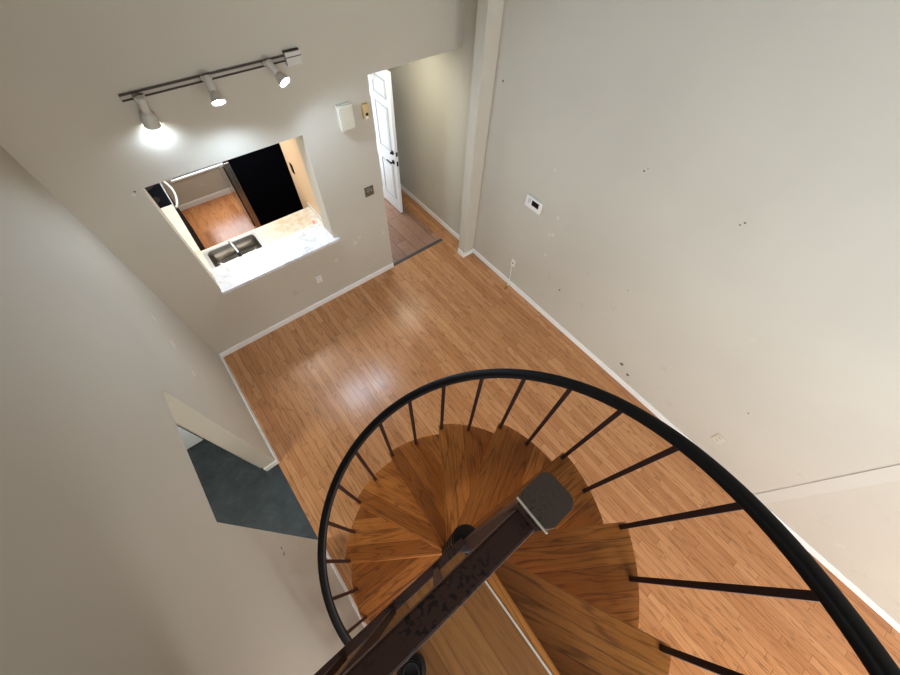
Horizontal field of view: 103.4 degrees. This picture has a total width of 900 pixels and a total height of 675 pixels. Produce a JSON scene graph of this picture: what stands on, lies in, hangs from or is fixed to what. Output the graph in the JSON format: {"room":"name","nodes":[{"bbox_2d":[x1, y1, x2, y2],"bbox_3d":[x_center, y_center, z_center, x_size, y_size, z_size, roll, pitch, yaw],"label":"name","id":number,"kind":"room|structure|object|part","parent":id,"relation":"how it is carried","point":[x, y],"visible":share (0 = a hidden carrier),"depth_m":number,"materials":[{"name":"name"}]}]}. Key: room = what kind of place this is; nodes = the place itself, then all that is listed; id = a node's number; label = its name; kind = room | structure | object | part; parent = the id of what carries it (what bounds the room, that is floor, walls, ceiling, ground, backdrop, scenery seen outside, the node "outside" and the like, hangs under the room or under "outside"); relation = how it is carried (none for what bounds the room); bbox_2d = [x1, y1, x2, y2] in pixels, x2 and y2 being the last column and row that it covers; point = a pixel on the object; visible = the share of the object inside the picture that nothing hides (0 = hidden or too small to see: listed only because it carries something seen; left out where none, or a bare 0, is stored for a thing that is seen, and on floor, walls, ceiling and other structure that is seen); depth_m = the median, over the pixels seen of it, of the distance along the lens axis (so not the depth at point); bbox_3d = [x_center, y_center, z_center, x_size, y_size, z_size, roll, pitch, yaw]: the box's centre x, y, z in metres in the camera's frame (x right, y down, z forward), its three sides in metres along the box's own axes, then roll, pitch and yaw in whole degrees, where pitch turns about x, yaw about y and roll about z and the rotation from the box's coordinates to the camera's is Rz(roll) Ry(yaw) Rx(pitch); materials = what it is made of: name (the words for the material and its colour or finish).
{"room":"spiral staircase","nodes":[
{"label":"spiral staircase","id":0,"kind":"room"},
{"bbox_2d":[0,145,363,674],"bbox_3d":[-0.388,1.503,0.694,0.130,5.200,8.206,-33,65,-21],"label":"wall","id":1,"kind":"structure","parent":0,"point":[116,558],"depth_m":1.44,"materials":[{"name":"paint"}]},
{"bbox_2d":[175,421,260,467],"bbox_3d":[-2.289,0.713,2.999,0.730,1.968,0.036,22,60,11],"label":"door","id":2,"kind":"structure","parent":1,"relation":"in","point":[175,421],"depth_m":2.96,"materials":[{"name":"paint"}]},
{"bbox_2d":[219,354,366,627],"bbox_3d":[-0.400,2.942,2.809,0.144,0.087,7.952,-33,65,-21],"label":"baseboard","id":3,"kind":"structure","parent":1,"relation":"attached to","point":[276,461],"depth_m":3.77,"materials":[{"name":"white paint"}]},
{"bbox_2d":[161,164,228,205],"bbox_3d":[-4.014,-3.039,5.004,2.280,2.450,0.140,-33,65,-21],"label":"wall","id":4,"kind":"structure","parent":0,"point":[204,184],"depth_m":5.74,"materials":[{"name":"paint"}]},
{"bbox_2d":[170,164,217,182],"bbox_3d":[-3.819,-3.119,5.081,1.200,1.480,0.135,-33,65,-21],"label":"window","id":5,"kind":"structure","parent":4,"relation":"in","point":[213,166],"depth_m":5.58,"materials":[{"name":"white paint"}]},
{"bbox_2d":[178,188,230,210],"bbox_3d":[-4.003,-2.366,5.977,2.260,0.087,0.014,-33,65,-21],"label":"baseboard","id":6,"kind":"structure","parent":4,"relation":"attached to","point":[225,191],"depth_m":5.92,"materials":[{"name":"white paint"}]},
{"bbox_2d":[0,0,463,353],"bbox_3d":[-1.372,-2.172,2.954,3.728,5.200,0.240,-33,65,-21],"label":"wall","id":7,"kind":"structure","parent":0,"point":[65,65],"depth_m":2.76,"materials":[{"name":"paint"}]},
{"bbox_2d":[118,47,302,129],"bbox_3d":[-1.635,-1.810,2.611,1.271,0.243,0.240,-33,65,-21],"label":"track light","id":8,"kind":"object","parent":7,"relation":"attached to","point":[292,57],"visible":1,"depth_m":2.52,"materials":[{"name":"white metal"}]},
{"bbox_3d":[-2.077,-1.573,2.409,0.079,0.119,0.054,17,59,8],"label":"stem","id":9,"kind":"part","parent":8,"relation":"part of","materials":[{"name":"white metal"}]},
{"bbox_3d":[-2.114,-1.533,2.492,0.105,0.116,0.110,-33,65,-21],"label":"lamp shade","id":10,"kind":"part","parent":8,"relation":"part of","materials":[{"name":"white metal"}]},
{"bbox_3d":[-1.706,-1.797,2.529,0.054,0.110,0.108,-27,63,-18],"label":"stem","id":11,"kind":"part","parent":8,"relation":"part of","materials":[{"name":"white metal"}]},
{"bbox_3d":[-1.676,-1.713,2.557,0.098,0.102,0.102,-33,65,-21],"label":"lamp shade","id":12,"kind":"part","parent":8,"relation":"part of","materials":[{"name":"white metal"}]},
{"bbox_3d":[-1.670,-1.702,2.562,0.087,0.064,0.066,-33,65,-21],"label":"bulb","id":13,"kind":"part","parent":8,"relation":"part of","materials":[{"name":"white glass"}]},
{"bbox_3d":[-1.340,-2.038,2.691,0.115,0.102,0.054,30,61,15],"label":"stem","id":14,"kind":"part","parent":8,"relation":"part of","materials":[{"name":"white metal"}]},
{"bbox_3d":[-1.276,-1.975,2.724,0.095,0.103,0.102,-33,65,-21],"label":"lamp shade","id":15,"kind":"part","parent":8,"relation":"part of","materials":[{"name":"white metal"}]},
{"bbox_3d":[-1.271,-1.962,2.723,0.085,0.071,0.060,-33,65,-21],"label":"bulb","id":16,"kind":"part","parent":8,"relation":"part of","materials":[{"name":"white glass"}]},
{"bbox_2d":[210,222,340,294],"bbox_3d":[-2.000,-0.961,4.122,1.411,0.034,0.403,-33,65,-21],"label":"bar ledge","id":17,"kind":"object","parent":7,"relation":"attached to","point":[234,274],"visible":1,"depth_m":4.07,"materials":[{"name":"white stone"}]},
{"bbox_2d":[219,263,393,356],"bbox_3d":[-1.844,-0.429,4.859,2.562,0.087,0.014,-33,65,-21],"label":"baseboard","id":18,"kind":"structure","parent":7,"relation":"attached to","point":[348,288],"depth_m":4.79,"materials":[{"name":"white paint"}]},
{"bbox_2d":[315,275,322,282],"bbox_3d":[-1.683,-0.750,4.573,0.075,0.118,0.009,-33,65,-21],"label":"wall outlet","id":19,"kind":"object","parent":7,"relation":"attached to","point":[318,278],"visible":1,"depth_m":4.57,"materials":[{"name":"white plastic"}]},
{"bbox_2d":[335,101,355,131],"bbox_3d":[-0.983,-2.079,3.349,0.147,0.218,0.057,-33,65,-21],"label":"door chime","id":20,"kind":"object","parent":7,"relation":"attached to","point":[344,111],"visible":1,"depth_m":3.32,"materials":[{"name":"beige plastic"}]},
{"bbox_3d":[-0.988,-2.144,3.266,0.133,0.007,0.029,-33,65,-21],"label":"plate","id":21,"kind":"part","parent":20,"relation":"part of","materials":[{"name":"beige plastic"}]},
{"bbox_2d":[361,103,369,119],"bbox_3d":[-0.816,-2.194,3.447,0.066,0.132,0.033,-33,65,-21],"label":"sensor box","id":22,"kind":"object","parent":7,"relation":"attached to","point":[365,108],"visible":1,"depth_m":3.44,"materials":[{"name":"beige plastic"}]},
{"bbox_2d":[364,185,373,196],"bbox_3d":[-0.935,-1.697,4.129,0.116,0.118,0.018,-33,65,-21],"label":"light switch","id":23,"kind":"object","parent":7,"relation":"attached to","point":[369,191],"visible":1,"depth_m":4.12,"materials":[{"name":"metal"}]},
{"bbox_2d":[279,138,320,215],"bbox_3d":[-1.666,-1.881,4.383,0.252,2.450,0.864,-33,65,-21],"label":"wall","id":24,"kind":"structure","parent":0,"point":[290,149],"depth_m":4.22,"materials":[{"name":"paint"}]},
{"bbox_2d":[307,203,322,222],"bbox_3d":[-1.713,-1.590,4.526,0.017,0.060,0.395,-33,65,-21],"label":"backsplash","id":25,"kind":"structure","parent":24,"relation":"attached to","point":[309,205],"depth_m":4.51,"materials":[{"name":"white stone"}]},
{"bbox_2d":[335,552,548,674],"bbox_3d":[1.123,2.498,0.200,0.850,0.240,4.588,-33,65,-21],"label":"floor","id":26,"kind":"structure","parent":0,"point":[479,638],"depth_m":1.02,"materials":[{"name":"laminate"}]},
{"bbox_2d":[397,652,425,674],"bbox_3d":[-0.106,0.917,0.973,0.080,0.035,0.080,-33,65,-21],"label":"flange","id":27,"kind":"object","parent":26,"relation":"on","point":[415,665],"visible":0.85,"depth_m":0.97,"materials":[{"name":"metal"}]},
{"bbox_2d":[314,472,573,674],"bbox_3d":[-0.250,0.635,0.611,0.914,0.892,0.051,-33,65,-21],"label":"guard railing","id":28,"kind":"object","parent":26,"relation":"on","point":[543,503],"visible":1,"depth_m":0.39,"materials":[{"name":"brown metal"}]},
{"bbox_3d":[-0.293,0.869,0.974,0.865,0.026,0.026,-33,65,-21],"label":"rail","id":29,"kind":"part","parent":28,"relation":"part of","materials":[{"name":"brown metal"}]},
{"bbox_3d":[-0.248,0.438,0.268,0.874,0.038,0.029,-33,65,-21],"label":"rail","id":30,"kind":"part","parent":28,"relation":"part of","materials":[{"name":"brown metal"}]},
{"bbox_3d":[0.085,0.420,0.768,0.038,0.879,0.036,-33,65,-21],"label":"newel post","id":31,"kind":"part","parent":28,"relation":"part of","materials":[{"name":"brown metal"}]},
{"bbox_2d":[485,581,551,674],"bbox_3d":[1.496,2.260,0.240,0.006,0.033,4.475,-33,65,-21],"label":"trim","id":32,"kind":"structure","parent":26,"relation":"attached to","point":[486,582],"depth_m":1.04,"materials":[{"name":"metal"}]},
{"bbox_2d":[462,0,477,53],"bbox_3d":[0.297,-3.584,2.440,0.041,2.702,0.348,-33,65,-21],"label":"wall","id":33,"kind":"structure","parent":0,"point":[470,6],"depth_m":3.43,"materials":[{"name":"paint"}]},
{"bbox_2d":[458,0,503,252],"bbox_3d":[0.341,-2.721,3.376,0.190,5.200,0.132,-33,65,-21],"label":"wall","id":34,"kind":"structure","parent":0,"point":[489,12],"depth_m":3.74,"materials":[{"name":"paint"}]},
{"bbox_2d":[458,248,472,257],"bbox_3d":[0.233,-1.357,5.534,0.190,0.087,0.160,-33,65,-21],"label":"baseboard","id":35,"kind":"structure","parent":34,"relation":"attached to","point":[470,251],"depth_m":5.49,"materials":[{"name":"white paint"}]},
{"bbox_2d":[181,189,899,674],"bbox_3d":[-0.831,1.517,3.808,6.266,0.120,11.200,-33,65,-21],"label":"floor","id":36,"kind":"structure","parent":0,"point":[312,384],"depth_m":4.05,"materials":[{"name":"brown wood"}]},
{"bbox_2d":[145,181,204,247],"bbox_3d":[-4.025,-1.632,4.919,0.746,1.060,0.750,-33,65,-21],"label":"range","id":37,"kind":"object","parent":36,"relation":"on","point":[157,192],"visible":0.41,"depth_m":4.67,"materials":[{"name":"metal"}]},
{"bbox_2d":[145,183,171,207],"bbox_3d":[-4.052,-1.795,4.596,0.640,0.022,0.750,-33,65,-21],"label":"cooktop","id":38,"kind":"object","parent":37,"relation":"in","point":[157,192],"depth_m":4.64,"materials":[{"name":"black glass"}]},
{"bbox_3d":[-3.798,-1.950,4.734,0.012,0.044,0.746,-33,65,-21],"label":"door trim","id":39,"kind":"part","parent":37,"relation":"part of","materials":[{"name":"metal"}]},
{"bbox_3d":[-3.762,-1.954,4.784,0.101,0.028,0.743,-33,65,-21],"label":"handle","id":40,"kind":"part","parent":37,"relation":"part of","materials":[{"name":"white plastic"}]},
{"bbox_3d":[-3.826,-1.764,5.007,0.032,0.665,0.740,-33,65,-21],"label":"oven door","id":41,"kind":"part","parent":37,"relation":"part of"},
{"bbox_2d":[175,208,204,250],"bbox_3d":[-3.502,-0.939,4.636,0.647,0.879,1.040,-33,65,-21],"label":"dishwasher","id":42,"kind":"object","parent":36,"relation":"on","point":[201,247],"visible":0.11,"depth_m":4.59,"materials":[{"name":"black metal"}]},
{"bbox_2d":[216,143,302,227],"bbox_3d":[-2.950,-2.615,5.181,0.810,1.779,0.900,-33,65,-21],"label":"refrigerator","id":43,"kind":"object","parent":36,"relation":"on","point":[261,182],"visible":0.44,"depth_m":5.15,"materials":[{"name":"metal"}]},
{"bbox_3d":[-3.234,-2.297,5.277,0.078,1.080,0.900,-33,65,-21],"label":"door","id":44,"kind":"part","parent":43,"relation":"part of","materials":[{"name":"metal"}]},
{"bbox_3d":[-3.008,-1.990,5.094,0.014,0.980,0.030,-33,65,-21],"label":"handle","id":45,"kind":"part","parent":43,"relation":"part of","materials":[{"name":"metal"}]},
{"bbox_2d":[393,238,442,265],"bbox_3d":[-0.503,-1.337,5.534,0.945,0.013,0.060,-33,65,-21],"label":"threshold strip","id":46,"kind":"object","parent":36,"relation":"on","point":[440,239],"visible":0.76,"depth_m":5.53,"materials":[{"name":"grey metal"}]},
{"bbox_2d":[317,368,899,674],"bbox_3d":[0.016,1.153,1.952,1.578,3.472,1.578,-33,65,-21],"label":"spiral staircase","id":47,"kind":"structure","parent":36,"relation":"on","point":[572,590],"depth_m":1.60,"materials":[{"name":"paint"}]},
{"bbox_3d":[-2.224,-0.923,4.701,1.360,0.851,0.508,-33,65,-21],"label":"cabinet","id":48,"kind":"object","parent":36,"relation":"on","visible":0},
{"bbox_2d":[160,203,323,275],"bbox_3d":[-2.785,-1.378,4.366,2.022,0.096,1.562,-33,65,-21],"label":"countertop","id":49,"kind":"structure","parent":48,"relation":"on","point":[278,229],"depth_m":4.39,"materials":[{"name":"white stone"}]},
{"bbox_2d":[203,231,264,268],"bbox_3d":[-2.523,-0.975,4.241,0.622,0.187,0.357,-33,65,-21],"label":"sink","id":50,"kind":"object","parent":49,"relation":"in","point":[224,253],"visible":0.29,"depth_m":4.28,"materials":[{"name":"metal"}]},
{"bbox_2d":[228,240,242,256],"bbox_3d":[-2.468,-1.024,4.086,0.052,0.139,0.244,-35,66,-22],"label":"faucet","id":51,"kind":"object","parent":49,"relation":"on","point":[229,241],"visible":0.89,"depth_m":4.04,"materials":[{"name":"metal"}]},
{"bbox_2d":[387,0,899,623],"bbox_3d":[2.123,-1.016,2.387,0.130,5.200,10.100,-33,65,-21],"label":"wall","id":52,"kind":"structure","parent":0,"point":[716,182],"depth_m":2.81,"materials":[{"name":"paint"}]},
{"bbox_2d":[401,185,458,239],"bbox_3d":[-0.414,-2.193,6.030,0.014,0.087,2.168,-33,65,-21],"label":"baseboard","id":53,"kind":"structure","parent":52,"relation":"attached to","point":[403,188],"depth_m":5.96,"materials":[{"name":"white paint"}]},
{"bbox_2d":[525,193,542,214],"bbox_3d":[0.946,-1.509,4.024,0.028,0.142,0.230,-33,65,-21],"label":"thermostat","id":54,"kind":"object","parent":52,"relation":"attached to","point":[531,202],"visible":1,"depth_m":4.00,"materials":[{"name":"white plastic"}]},
{"bbox_2d":[473,248,899,632],"bbox_3d":[2.689,1.159,4.066,0.023,0.087,7.486,-33,65,-21],"label":"baseboard","id":55,"kind":"structure","parent":52,"relation":"attached to","point":[810,549],"depth_m":4.21,"materials":[{"name":"white paint"}]},
{"bbox_2d":[711,434,726,443],"bbox_3d":[2.797,1.057,3.701,0.009,0.125,0.085,-33,65,-21],"label":"wall outlet","id":56,"kind":"object","parent":52,"relation":"attached to","point":[718,438],"visible":1,"depth_m":3.70,"materials":[{"name":"beige plastic"}]},
{"bbox_2d":[754,464,899,503],"bbox_3d":[3.255,1.091,2.759,0.005,2.417,0.110,-33,65,-21],"label":"trim","id":57,"kind":"structure","parent":52,"relation":"attached to","point":[891,473],"depth_m":2.99,"materials":[{"name":"paint"}]},
{"bbox_3d":[-1.578,-3.289,5.242,1.266,2.498,0.140,-33,65,-21],"label":"wall","id":58,"kind":"structure","parent":0,"visible":0},
{"bbox_2d":[367,69,402,212],"bbox_3d":[-1.073,-2.934,5.296,0.098,2.032,0.907,-33,65,-21],"label":"door","id":59,"kind":"structure","parent":58,"relation":"in","point":[380,85],"depth_m":5.03,"materials":[{"name":"white paint"}]},
{"bbox_3d":[-0.911,-3.219,4.542,0.009,0.220,0.307,-33,65,-21],"label":"panel","id":60,"kind":"part","parent":59,"relation":"part of","materials":[{"name":"paint"}]},
{"bbox_3d":[-0.931,-2.948,4.973,0.009,0.600,0.307,-33,65,-21],"label":"panel","id":61,"kind":"part","parent":59,"relation":"part of","materials":[{"name":"paint"}]},
{"bbox_3d":[-0.961,-2.529,5.642,0.009,0.580,0.307,-33,65,-21],"label":"panel","id":62,"kind":"part","parent":59,"relation":"part of","materials":[{"name":"paint"}]},
{"bbox_3d":[-3.312,0.875,2.610,2.200,2.400,0.100,-33,65,-21],"label":"wall","id":63,"kind":"structure","parent":0,"visible":0},
{"bbox_2d":[176,424,202,448],"bbox_3d":[-2.983,0.786,2.905,0.815,1.980,0.040,-33,65,-21],"label":"door","id":64,"kind":"structure","parent":63,"relation":"in","point":[189,438],"depth_m":3.72,"materials":[{"name":"white paint"}]}
]}

